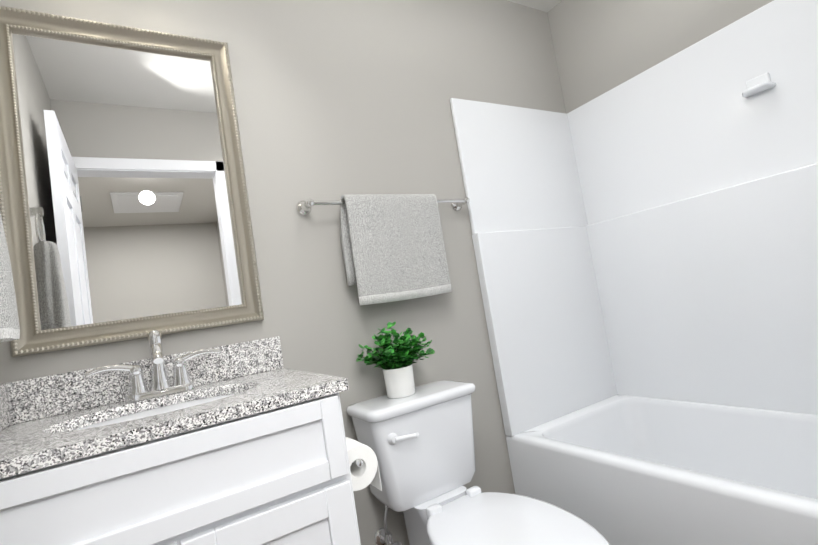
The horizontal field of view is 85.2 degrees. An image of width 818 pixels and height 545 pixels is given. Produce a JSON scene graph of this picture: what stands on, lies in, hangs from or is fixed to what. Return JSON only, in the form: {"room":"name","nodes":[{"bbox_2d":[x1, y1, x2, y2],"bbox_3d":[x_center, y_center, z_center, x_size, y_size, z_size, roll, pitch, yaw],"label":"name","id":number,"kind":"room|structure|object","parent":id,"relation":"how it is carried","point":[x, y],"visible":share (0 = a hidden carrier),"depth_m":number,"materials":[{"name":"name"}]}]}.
{"room":"bathroom","nodes":[
{"label":"bathroom","id":0,"kind":"room"},
{"bbox_2d":[0,0,565,544],"bbox_3d":[-0.079,-0.066,1.738,2.545,2.440,0.120,-7,-5,-31],"label":"wall","id":1,"kind":"structure","parent":0,"point":[336,100],"depth_m":1.63,"materials":[{"name":"grey paint"}]},
{"bbox_2d":[0,6,263,356],"bbox_3d":[-0.776,-0.271,1.263,0.598,0.906,0.034,-7,-5,-31],"label":"mirror","id":2,"kind":"object","parent":1,"relation":"attached to","point":[124,208],"visible":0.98,"depth_m":1.25,"materials":[{"name":"grey metal"}]},
{"bbox_2d":[296,194,469,305],"bbox_3d":[-0.030,-0.093,1.640,0.712,0.390,0.101,-7,-5,-31],"label":"towel rail","id":3,"kind":"object","parent":1,"relation":"attached to","point":[393,247],"visible":1,"depth_m":1.57,"materials":[{"name":"grey fabric"}]},
{"bbox_2d":[374,504,401,544],"bbox_3d":[-0.074,0.830,1.461,0.060,0.172,0.103,-7,-5,-31],"label":"water supply valve","id":4,"kind":"object","parent":1,"relation":"attached to","point":[382,535],"visible":0.92,"depth_m":1.45,"materials":[{"name":"silver metal"}]},
{"bbox_2d":[508,0,561,12],"bbox_3d":[0.144,-1.407,1.127,2.545,0.050,1.760,-7,-5,-31],"label":"ceiling","id":5,"kind":"structure","parent":0,"point":[547,6],"depth_m":2.29,"materials":[{"name":"grey paint"}]},
{"bbox_2d":[548,0,772,112],"bbox_3d":[1.395,-0.306,1.623,0.120,2.440,1.640,-7,-5,-31],"label":"wall","id":6,"kind":"structure","parent":0,"point":[601,47],"depth_m":2.05,"materials":[{"name":"grey paint"}]},
{"bbox_3d":[0.530,1.047,0.955,2.545,0.050,1.760,-7,-5,-31],"label":"floor","id":7,"kind":"structure","parent":0,"visible":0},
{"bbox_2d":[0,336,360,544],"bbox_3d":[-0.491,0.684,0.983,0.672,0.985,0.534,-7,-5,-31],"label":"bathroom vanity","id":8,"kind":"object","parent":7,"relation":"on","point":[243,443],"visible":1,"depth_m":0.84,"materials":[{"name":"white paint"}]},
{"bbox_2d":[84,330,221,402],"bbox_3d":[-0.644,0.233,1.142,0.316,0.173,0.147,-7,-5,-31],"label":"faucet","id":9,"kind":"object","parent":8,"relation":"on","point":[160,385],"visible":1,"depth_m":1.16,"materials":[{"name":"silver metal"}]},
{"bbox_2d":[345,437,381,490],"bbox_3d":[-0.158,0.495,1.133,0.116,0.129,0.170,-7,-5,-31],"label":"toilet paper","id":10,"kind":"object","parent":8,"relation":"attached to","point":[364,466],"visible":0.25,"depth_m":1.09,"materials":[{"name":"white paper"}]},
{"bbox_2d":[346,380,609,544],"bbox_3d":[0.205,0.727,1.241,0.416,0.723,0.770,-7,-5,-31],"label":"toilet","id":11,"kind":"object","parent":7,"relation":"on","point":[420,442],"visible":0.98,"depth_m":1.36,"materials":[{"name":"white ceramic"}]},
{"bbox_2d":[355,322,434,398],"bbox_3d":[-0.052,0.291,1.501,0.257,0.250,0.257,-7,-5,-31],"label":"plant","id":12,"kind":"object","parent":11,"relation":"on","point":[399,356],"visible":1,"depth_m":1.47,"materials":[{"name":"green plant"}]},
{"bbox_2d":[450,0,817,544],"bbox_3d":[1.010,-0.040,1.420,0.794,2.008,1.517,-7,-5,-31],"label":"bathtub","id":13,"kind":"object","parent":7,"relation":"on","point":[645,243],"visible":0.96,"depth_m":1.81,"materials":[{"name":"white plastic"}]},
{"bbox_3d":[-0.660,-0.072,0.357,0.120,2.440,1.640,-7,-5,-31],"label":"wall","id":14,"kind":"structure","parent":0,"visible":0},
{"bbox_2d":[0,213,19,342],"bbox_3d":[-0.786,-0.106,0.777,0.108,0.470,0.237,-7,-5,-31],"label":"towel","id":15,"kind":"object","parent":14,"relation":"attached to","point":[9,326],"visible":1,"depth_m":0.81,"materials":[{"name":"grey fabric"}]}
]}

